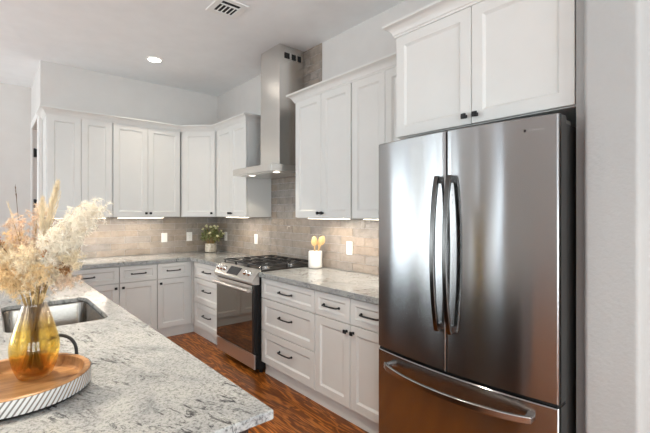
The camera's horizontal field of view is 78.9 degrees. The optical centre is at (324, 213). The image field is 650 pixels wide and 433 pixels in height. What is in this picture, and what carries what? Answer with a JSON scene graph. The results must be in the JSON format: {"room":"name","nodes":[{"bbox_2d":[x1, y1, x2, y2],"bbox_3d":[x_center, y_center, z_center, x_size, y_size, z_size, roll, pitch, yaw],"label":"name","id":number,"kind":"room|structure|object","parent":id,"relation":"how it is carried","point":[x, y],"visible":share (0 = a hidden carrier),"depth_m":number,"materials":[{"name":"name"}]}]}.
{"room":"kitchen","nodes":[
{"label":"kitchen","id":0,"kind":"room"},
{"bbox_2d":[0,83,30,283],"bbox_3d":[-5.828,-0.118,3.692,4.944,3.100,0.150,0,0,-40],"label":"wall","id":1,"kind":"structure","parent":0,"point":[15,101],"depth_m":5.12,"materials":[{"name":"paint"}]},
{"bbox_2d":[31,66,38,246],"bbox_3d":[-3.498,-0.118,4.860,0.120,3.100,1.090,0,0,-40],"label":"wall","id":2,"kind":"structure","parent":0,"point":[35,86],"depth_m":5.02,"materials":[{"name":"paint"}]},
{"bbox_2d":[31,113,39,248],"bbox_3d":[-3.430,0.137,4.740,0.103,2.590,0.970,0,0,-40],"label":"door","id":3,"kind":"structure","parent":2,"relation":"in","point":[35,152],"depth_m":4.63,"materials":[{"name":"paint"}]},
{"bbox_2d":[39,60,217,258],"bbox_3d":[-2.359,-0.118,5.015,2.056,3.100,0.150,0,0,-40],"label":"wall","id":4,"kind":"structure","parent":0,"point":[63,86],"depth_m":4.80,"materials":[{"name":"paint"}]},
{"bbox_2d":[43,114,111,216],"bbox_3d":[-2.720,-0.499,4.357,0.610,1.076,0.380,0,0,-40],"label":"upper cabinet","id":5,"kind":"object","parent":4,"relation":"attached to","point":[76,151],"visible":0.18,"depth_m":4.22,"materials":[{"name":"paint"}]},
{"bbox_2d":[36,105,260,131],"bbox_3d":[-1.873,-1.056,4.519,2.546,0.074,0.828,0,0,-9],"label":"crown molding","id":6,"kind":"structure","parent":5,"relation":"attached to","point":[42,110],"depth_m":4.44,"materials":[{"name":"paint"}]},
{"bbox_2d":[44,217,216,259],"bbox_3d":[-2.307,0.277,4.952,2.041,0.483,0.005,0,0,-40],"label":"wall tiles","id":7,"kind":"structure","parent":4,"relation":"attached to","point":[120,236],"depth_m":4.98,"materials":[{"name":"tile"}]},
{"bbox_2d":[161,233,166,241],"bbox_3d":[-2.087,0.311,5.129,0.076,0.120,0.008,0,0,-40],"label":"wall outlet","id":8,"kind":"object","parent":7,"relation":"attached to","point":[163,235],"visible":1,"depth_m":5.12,"materials":[{"name":"white plastic"}]},
{"bbox_2d":[187,232,191,240],"bbox_3d":[-1.835,0.310,5.344,0.076,0.120,0.008,0,0,-40],"label":"wall outlet","id":9,"kind":"object","parent":7,"relation":"attached to","point":[189,234],"visible":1,"depth_m":5.34,"materials":[{"name":"white plastic"}]},
{"bbox_2d":[112,123,179,216],"bbox_3d":[-2.196,-0.499,4.803,0.762,1.076,0.380,0,0,-40],"label":"upper cabinet","id":10,"kind":"object","parent":4,"relation":"attached to","point":[145,161],"visible":1,"depth_m":4.65,"materials":[{"name":"paint"}]},
{"bbox_2d":[117,217,163,217],"bbox_3d":[-2.184,0.047,4.691,0.510,0.014,0.030,0,0,-40],"label":"light","id":11,"kind":"object","parent":10,"relation":"attached to","point":[117,217],"visible":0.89,"depth_m":4.67,"materials":[{"name":"paint"}]},
{"bbox_2d":[180,132,217,216],"bbox_3d":[-1.564,-0.499,5.157,0.655,1.076,0.657,0,0,-40],"label":"upper cabinet","id":12,"kind":"object","parent":4,"relation":"attached to","point":[198,150],"visible":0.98,"depth_m":4.93,"materials":[{"name":"paint"}]},
{"bbox_2d":[0,0,404,95],"bbox_3d":[-1.660,-1.718,0.416,7.350,0.100,10.540,0,0,-40],"label":"ceiling","id":13,"kind":"structure","parent":0,"point":[201,50],"depth_m":3.66,"materials":[{"name":"paint"}]},
{"bbox_2d":[146,57,162,62],"bbox_3d":[-1.845,-1.663,4.274,0.166,0.008,0.166,0,0,-40],"label":"recessed light","id":14,"kind":"object","parent":13,"relation":"in","point":[151,59],"visible":1,"depth_m":4.26,"materials":[{"name":"paint"}]},
{"bbox_2d":[206,0,248,19],"bbox_3d":[-0.790,-1.663,3.195,0.250,0.010,0.270,0,0,-40],"label":"ceiling vent","id":15,"kind":"object","parent":13,"relation":"in","point":[231,9],"visible":1,"depth_m":3.19,"materials":[{"name":"metal"}]},
{"bbox_2d":[166,332,368,432],"bbox_3d":[-1.660,1.482,0.416,7.350,0.100,10.540,0,0,-40],"label":"floor","id":16,"kind":"structure","parent":0,"point":[294,412],"depth_m":3.06,"materials":[{"name":"brown wood"}]},
{"bbox_2d":[64,266,118,304],"bbox_3d":[-2.622,0.997,4.244,0.613,0.870,0.663,0,0,-40],"label":"base cabinet","id":17,"kind":"object","parent":16,"relation":"on","point":[105,280],"visible":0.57,"depth_m":4.13,"materials":[{"name":"paint"}]},
{"bbox_2d":[47,250,256,269],"bbox_3d":[-1.839,0.539,4.401,2.041,0.042,1.438,0,0,-40],"label":"countertop","id":18,"kind":"structure","parent":17,"relation":"on","point":[208,258],"depth_m":4.56,"materials":[{"name":"stone"}]},
{"bbox_2d":[200,225,224,251],"bbox_3d":[-1.536,0.330,5.336,0.347,0.373,0.379,0,0,-40],"label":"potted plant","id":19,"kind":"object","parent":18,"relation":"on","point":[209,247],"visible":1,"depth_m":5.29,"materials":[{"name":"green plant"}]},
{"bbox_2d":[119,263,156,329],"bbox_3d":[-2.239,0.997,4.570,0.391,0.870,0.663,0,0,-40],"label":"base cabinet","id":20,"kind":"object","parent":16,"relation":"on","point":[137,283],"visible":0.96,"depth_m":4.36,"materials":[{"name":"paint"}]},
{"bbox_2d":[156,261,188,336],"bbox_3d":[-1.949,0.997,4.816,0.368,0.870,0.663,0,0,-40],"label":"base cabinet","id":21,"kind":"object","parent":16,"relation":"on","point":[172,277],"visible":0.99,"depth_m":4.60,"materials":[{"name":"paint"}]},
{"bbox_2d":[188,261,195,332],"bbox_3d":[-1.598,0.997,4.757,0.088,0.870,0.086,0,0,-40],"label":"cabinet filler","id":22,"kind":"object","parent":16,"relation":"on","point":[191,327],"visible":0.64,"depth_m":4.73,"materials":[{"name":"paint"}]},
{"bbox_2d":[194,262,217,344],"bbox_3d":[-1.106,0.997,4.601,0.663,0.870,0.789,0,0,-40],"label":"base cabinet","id":23,"kind":"object","parent":16,"relation":"on","point":[205,290],"visible":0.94,"depth_m":4.44,"materials":[{"name":"paint"}]},
{"bbox_2d":[212,255,307,371],"bbox_3d":[-0.632,0.948,3.972,0.746,0.969,0.770,0,0,-40],"label":"gas range","id":24,"kind":"object","parent":16,"relation":"on","point":[239,283],"visible":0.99,"depth_m":3.71,"materials":[{"name":"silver metal"}]},
{"bbox_2d":[226,259,307,271],"bbox_3d":[-0.582,0.516,4.015,0.614,0.016,0.770,0,0,-40],"label":"cooktop","id":25,"kind":"object","parent":24,"relation":"in","point":[296,265],"depth_m":3.80,"materials":[{"name":"black metal"}]},
{"bbox_2d":[262,278,318,403],"bbox_3d":[-0.099,0.997,3.417,0.663,0.870,0.757,0,0,-40],"label":"base cabinet","id":26,"kind":"object","parent":16,"relation":"on","point":[288,310],"visible":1,"depth_m":3.19,"materials":[{"name":"paint"}]},
{"bbox_2d":[315,290,379,432],"bbox_3d":[0.391,0.997,2.841,0.663,0.870,0.754,0,0,-40],"label":"base cabinet","id":27,"kind":"object","parent":16,"relation":"on","point":[347,345],"visible":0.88,"depth_m":2.67,"materials":[{"name":"paint"}]},
{"bbox_2d":[259,267,378,304],"bbox_3d":[0.152,0.539,3.131,0.652,0.042,1.518,0,0,-40],"label":"countertop","id":28,"kind":"structure","parent":27,"relation":"on","point":[354,285],"depth_m":3.06,"materials":[{"name":"stone"}]},
{"bbox_2d":[308,250,321,268],"bbox_3d":[-0.092,0.434,3.759,0.132,0.165,0.132,0,0,-40],"label":"utensil crock","id":29,"kind":"object","parent":28,"relation":"on","point":[314,257],"visible":0.97,"depth_m":3.70,"materials":[{"name":"white ceramic"}]},
{"bbox_2d":[311,236,316,250],"bbox_3d":[-0.096,0.360,3.741,0.036,0.294,0.067,0,0,34],"label":"wooden spoon","id":30,"kind":"object","parent":29,"relation":"in","point":[314,239],"visible":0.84,"depth_m":3.73,"materials":[{"name":"yellow wood"}]},
{"bbox_2d":[311,236,316,245],"bbox_3d":[-0.100,0.259,3.733,0.059,0.092,0.023,0,0,-34],"label":"spoon bowl","id":31,"kind":"object","parent":30,"relation":"on","point":[314,240],"depth_m":3.73,"materials":[{"name":"yellow wood"}]},
{"bbox_2d":[318,236,324,250],"bbox_3d":[-0.063,0.358,3.741,0.135,0.300,0.029,0,0,28],"label":"wooden spoon","id":32,"kind":"object","parent":29,"relation":"in","point":[321,241],"visible":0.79,"depth_m":3.72,"materials":[{"name":"yellow wood"}]},
{"bbox_2d":[318,236,324,244],"bbox_3d":[-0.032,0.253,3.723,0.065,0.091,0.023,0,0,18],"label":"spoon bowl","id":33,"kind":"object","parent":32,"relation":"on","point":[321,241],"depth_m":3.72,"materials":[{"name":"yellow wood"}]},
{"bbox_2d":[379,113,575,432],"bbox_3d":[0.849,0.519,2.103,0.902,1.826,0.939,0,0,-40],"label":"refrigerator","id":34,"kind":"object","parent":16,"relation":"on","point":[477,224],"visible":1,"depth_m":1.75,"materials":[{"name":"silver metal"}]},
{"bbox_2d":[576,0,583,432],"bbox_3d":[1.293,0.157,1.822,0.623,2.550,0.044,0,0,-40],"label":"end panel","id":35,"kind":"object","parent":16,"relation":"on","point":[579,3],"visible":0.25,"depth_m":1.63,"materials":[{"name":"paint"}]},
{"bbox_3d":[-1.474,0.989,1.756,1.086,0.886,2.760,0,0,-40],"label":"kitchen island","id":36,"kind":"object","parent":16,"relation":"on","visible":0},
{"bbox_2d":[0,279,273,432],"bbox_3d":[-1.490,0.531,1.756,1.145,0.027,2.840,0,0,-40],"label":"island countertop","id":37,"kind":"structure","parent":36,"relation":"on","point":[142,381],"depth_m":1.20,"materials":[{"name":"stone"}]},
{"bbox_2d":[0,334,90,420],"bbox_3d":[-0.889,0.459,1.138,0.372,0.117,0.372,0,0,-40],"label":"serving tray","id":38,"kind":"object","parent":37,"relation":"on","point":[63,375],"visible":0.92,"depth_m":1.17,"materials":[{"name":"brown wood"}]},
{"bbox_3d":[-0.894,0.388,1.217,0.130,0.225,0.130,0,0,-40],"label":"glass vase","id":39,"kind":"object","parent":38,"relation":"on","visible":0},
{"bbox_2d":[0,236,33,318],"bbox_3d":[-0.944,0.264,1.186,0.141,0.429,0.043,0,0,-21],"label":"stem","id":40,"kind":"object","parent":39,"relation":"in","point":[0,236],"visible":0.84,"depth_m":1.19,"materials":[{"name":"beige plant"}]},
{"bbox_2d":[0,260,34,369],"bbox_3d":[-0.936,0.305,1.170,0.096,0.348,0.127,0,0,33],"label":"stem","id":41,"kind":"object","parent":39,"relation":"in","point":[12,275],"visible":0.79,"depth_m":1.17,"materials":[{"name":"beige plant"}]},
{"bbox_2d":[6,201,30,369],"bbox_3d":[-0.937,0.218,1.207,0.074,0.521,0.008,0,0,-2],"label":"grass stem","id":42,"kind":"object","parent":39,"relation":"in","point":[6,201],"visible":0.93,"depth_m":1.21,"materials":[{"name":"brown plant"}]},
{"bbox_2d":[1,229,36,365],"bbox_3d":[-0.961,0.261,1.252,0.158,0.436,0.088,0,0,19],"label":"stem","id":43,"kind":"object","parent":39,"relation":"in","point":[6,232],"visible":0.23,"depth_m":1.26,"materials":[{"name":"beige plant"}]},
{"bbox_2d":[0,243,37,368],"bbox_3d":[-0.981,0.276,1.222,0.187,0.405,0.102,0,0,16],"label":"stem","id":44,"kind":"object","parent":39,"relation":"in","point":[9,243],"visible":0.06,"depth_m":1.22,"materials":[{"name":"beige plant"}]},
{"bbox_2d":[1,211,37,361],"bbox_3d":[-0.934,0.236,1.204,0.098,0.486,0.091,0,0,-40],"label":"stem","id":45,"kind":"object","parent":39,"relation":"in","point":[8,225],"visible":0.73,"depth_m":1.20,"materials":[{"name":"beige plant"}]},
{"bbox_2d":[4,255,34,353],"bbox_3d":[-0.972,0.261,1.194,0.173,0.435,0.021,0,0,-18],"label":"grass stem","id":46,"kind":"object","parent":39,"relation":"in","point":[4,255],"visible":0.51,"depth_m":1.21,"materials":[{"name":"beige plant"}]},
{"bbox_2d":[0,238,40,369],"bbox_3d":[-0.955,0.274,1.184,0.119,0.410,0.136,0,0,33],"label":"stem","id":47,"kind":"object","parent":39,"relation":"in","point":[3,259],"visible":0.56,"depth_m":1.18,"materials":[{"name":"beige plant"}]},
{"bbox_2d":[0,264,43,368],"bbox_3d":[-0.950,0.309,1.171,0.104,0.339,0.161,0,0,29],"label":"stem","id":48,"kind":"object","parent":39,"relation":"in","point":[2,286],"visible":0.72,"depth_m":1.18,"materials":[{"name":"beige plant"}]},
{"bbox_2d":[1,282,42,370],"bbox_3d":[-0.957,0.307,1.195,0.194,0.343,0.102,0,0,-11],"label":"stem","id":49,"kind":"object","parent":39,"relation":"in","point":[1,282],"visible":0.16,"depth_m":1.20,"materials":[{"name":"beige plant"}]},
{"bbox_2d":[7,241,44,342],"bbox_3d":[-0.878,0.276,1.177,0.100,0.405,0.141,0,0,-4],"label":"stem","id":50,"kind":"object","parent":39,"relation":"in","point":[26,256],"visible":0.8,"depth_m":1.15,"materials":[{"name":"beige plant"}]},
{"bbox_2d":[15,184,43,367],"bbox_3d":[-0.926,0.191,1.228,0.110,0.575,0.017,0,0,13],"label":"grass stem","id":51,"kind":"object","parent":39,"relation":"in","point":[15,184],"visible":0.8,"depth_m":1.23,"materials":[{"name":"brown plant"}]},
{"bbox_2d":[23,202,46,356],"bbox_3d":[-0.902,0.219,1.233,0.074,0.520,0.078,0,0,-6],"label":"stem","id":52,"kind":"object","parent":39,"relation":"in","point":[35,234],"visible":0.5,"depth_m":1.23,"materials":[{"name":"beige plant"}]},
{"bbox_2d":[21,256,55,367],"bbox_3d":[-0.853,0.299,1.183,0.098,0.359,0.138,0,0,-40],"label":"stem","id":53,"kind":"object","parent":39,"relation":"in","point":[41,272],"visible":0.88,"depth_m":1.17,"materials":[{"name":"beige plant"}]},
{"bbox_2d":[36,242,40,369],"bbox_3d":[-0.906,0.266,1.256,0.072,0.425,0.100,0,0,2],"label":"stem","id":54,"kind":"object","parent":39,"relation":"in","point":[38,242],"visible":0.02,"depth_m":1.21,"materials":[{"name":"brown plant"}]},
{"bbox_2d":[31,195,48,370],"bbox_3d":[-0.868,0.209,1.205,0.047,0.540,0.050,0,0,-40],"label":"stem","id":55,"kind":"object","parent":39,"relation":"in","point":[42,208],"visible":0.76,"depth_m":1.21,"materials":[{"name":"beige plant"}]},
{"bbox_2d":[31,249,49,363],"bbox_3d":[-0.849,0.290,1.181,0.031,0.378,0.144,0,0,-45],"label":"stem","id":56,"kind":"object","parent":39,"relation":"in","point":[45,249],"visible":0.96,"depth_m":1.19,"materials":[{"name":"beige plant"}]},
{"bbox_2d":[29,192,61,368],"bbox_3d":[-0.855,0.203,1.204,0.113,0.552,0.006,0,0,9],"label":"grass stem","id":57,"kind":"object","parent":39,"relation":"in","point":[60,192],"visible":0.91,"depth_m":1.20,"materials":[{"name":"beige plant"}]},
{"bbox_2d":[36,177,61,367],"bbox_3d":[-0.856,0.181,1.222,0.076,0.594,0.046,0,0,-15],"label":"stem","id":58,"kind":"object","parent":39,"relation":"in","point":[55,189],"visible":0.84,"depth_m":1.22,"materials":[{"name":"beige plant"}]},
{"bbox_2d":[26,227,74,368],"bbox_3d":[-0.844,0.247,1.260,0.118,0.464,0.140,0,0,18],"label":"stem","id":59,"kind":"object","parent":39,"relation":"in","point":[60,227],"visible":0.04,"depth_m":1.23,"materials":[{"name":"beige plant"}]},
{"bbox_2d":[29,226,72,365],"bbox_3d":[-0.832,0.255,1.200,0.113,0.449,0.179,0,0,-40],"label":"stem","id":60,"kind":"object","parent":39,"relation":"in","point":[53,248],"visible":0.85,"depth_m":1.16,"materials":[{"name":"beige plant"}]},
{"bbox_2d":[31,262,71,360],"bbox_3d":[-0.834,0.310,1.190,0.170,0.337,0.044,0,0,10],"label":"stem","id":61,"kind":"object","parent":39,"relation":"in","point":[68,265],"visible":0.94,"depth_m":1.18,"materials":[{"name":"brown plant"}]},
{"bbox_2d":[27,205,80,368],"bbox_3d":[-0.829,0.224,1.215,0.172,0.509,0.006,0,0,-2],"label":"grass stem","id":62,"kind":"object","parent":39,"relation":"in","point":[79,205],"visible":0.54,"depth_m":1.21,"materials":[{"name":"brown plant"}]},
{"bbox_2d":[24,248,86,371],"bbox_3d":[-0.815,0.290,1.203,0.194,0.378,0.098,0,0,7],"label":"stem","id":63,"kind":"object","parent":39,"relation":"in","point":[74,264],"visible":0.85,"depth_m":1.19,"materials":[{"name":"beige plant"}]},
{"bbox_2d":[36,266,83,338],"bbox_3d":[-0.818,0.312,1.220,0.122,0.332,0.118,0,0,-40],"label":"stem","id":64,"kind":"object","parent":39,"relation":"in","point":[68,278],"visible":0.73,"depth_m":1.21,"materials":[{"name":"beige plant"}]},
{"bbox_2d":[27,207,93,365],"bbox_3d":[-0.803,0.226,1.201,0.240,0.506,0.114,0,0,13],"label":"stem","id":65,"kind":"object","parent":39,"relation":"in","point":[76,220],"visible":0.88,"depth_m":1.18,"materials":[{"name":"beige plant"}]},
{"bbox_2d":[28,205,96,367],"bbox_3d":[-0.819,0.224,1.234,0.167,0.510,0.126,0,0,-40],"label":"stem","id":66,"kind":"object","parent":39,"relation":"in","point":[69,208],"visible":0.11,"depth_m":1.23,"materials":[{"name":"beige plant"}]},
{"bbox_2d":[22,196,113,369],"bbox_3d":[-0.795,0.210,1.222,0.266,0.537,0.110,0,0,-12],"label":"stem","id":67,"kind":"object","parent":39,"relation":"in","point":[94,210],"visible":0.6,"depth_m":1.23,"materials":[{"name":"beige plant"}]},
{"bbox_2d":[2,302,104,332],"bbox_3d":[-1.436,0.651,2.081,0.448,0.212,0.695,0,0,-40],"label":"sink","id":68,"kind":"object","parent":37,"relation":"in","point":[14,321],"visible":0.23,"depth_m":2.33,"materials":[{"name":"metal"}]},
{"bbox_2d":[218,0,435,275],"bbox_3d":[1.397,-0.118,2.301,0.150,3.100,9.150,0,0,-40],"label":"wall","id":69,"kind":"structure","parent":0,"point":[365,42],"depth_m":3.58,"materials":[{"name":"paint"}]},
{"bbox_2d":[217,121,271,216],"bbox_3d":[-0.994,-0.499,4.717,0.358,1.076,0.747,0,0,-40],"label":"upper cabinet","id":70,"kind":"object","parent":69,"relation":"attached to","point":[238,145],"visible":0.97,"depth_m":4.50,"materials":[{"name":"paint"}]},
{"bbox_2d":[233,43,303,178],"bbox_3d":[-0.538,-1.027,4.050,0.508,1.280,0.744,0,0,-40],"label":"range hood","id":71,"kind":"object","parent":69,"relation":"attached to","point":[282,66],"visible":0.91,"depth_m":3.94,"materials":[{"name":"metal"}]},
{"bbox_2d":[217,43,378,275],"bbox_3d":[-0.319,-0.558,4.193,0.005,2.220,3.745,0,0,-40],"label":"wall tiles","id":72,"kind":"structure","parent":69,"relation":"attached to","point":[291,236],"depth_m":4.10,"materials":[{"name":"tile"}]},
{"bbox_2d":[254,234,257,243],"bbox_3d":[-0.837,0.308,4.791,0.008,0.120,0.076,0,0,-40],"label":"wall outlet","id":73,"kind":"object","parent":72,"relation":"attached to","point":[255,235],"visible":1,"depth_m":4.79,"materials":[{"name":"white plastic"}]},
{"bbox_2d":[346,241,352,254],"bbox_3d":[0.220,0.310,3.549,0.008,0.120,0.076,0,0,-40],"label":"wall outlet","id":74,"kind":"object","parent":72,"relation":"attached to","point":[349,245],"visible":1,"depth_m":3.54,"materials":[{"name":"white plastic"}]},
{"bbox_2d":[296,83,353,218],"bbox_3d":[0.077,-0.499,3.458,0.358,1.076,0.741,0,0,-40],"label":"upper cabinet","id":75,"kind":"object","parent":69,"relation":"attached to","point":[324,120],"visible":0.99,"depth_m":3.32,"materials":[{"name":"paint"}]},
{"bbox_2d":[309,218,344,218],"bbox_3d":[0.026,0.043,3.419,0.030,0.007,0.530,0,0,-40],"label":"light","id":76,"kind":"object","parent":75,"relation":"attached to","point":[309,218],"visible":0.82,"depth_m":3.41,"materials":[{"name":"paint"}]},
{"bbox_2d":[352,67,401,218],"bbox_3d":[0.539,-0.499,2.915,0.358,1.076,0.681,0,0,-40],"label":"upper cabinet","id":77,"kind":"object","parent":69,"relation":"attached to","point":[374,96],"visible":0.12,"depth_m":2.94,"materials":[{"name":"paint"}]},
{"bbox_2d":[396,0,575,138],"bbox_3d":[0.957,-0.756,2.190,0.655,0.612,0.945,0,0,-40],"label":"upper cabinet","id":78,"kind":"object","parent":69,"relation":"attached to","point":[488,61],"visible":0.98,"depth_m":1.93,"materials":[{"name":"paint"}]},
{"bbox_2d":[286,0,483,103],"bbox_3d":[0.460,-1.069,2.747,0.680,0.101,2.440,0,0,-40],"label":"crown molding","id":79,"kind":"structure","parent":78,"relation":"attached to","point":[437,10],"depth_m":2.35,"materials":[{"name":"paint"}]},
{"bbox_2d":[584,0,649,432],"bbox_3d":[1.359,-0.118,1.728,0.750,3.100,0.178,0,0,-40],"label":"wall","id":80,"kind":"structure","parent":0,"point":[616,32],"depth_m":1.48,"materials":[{"name":"paint"}]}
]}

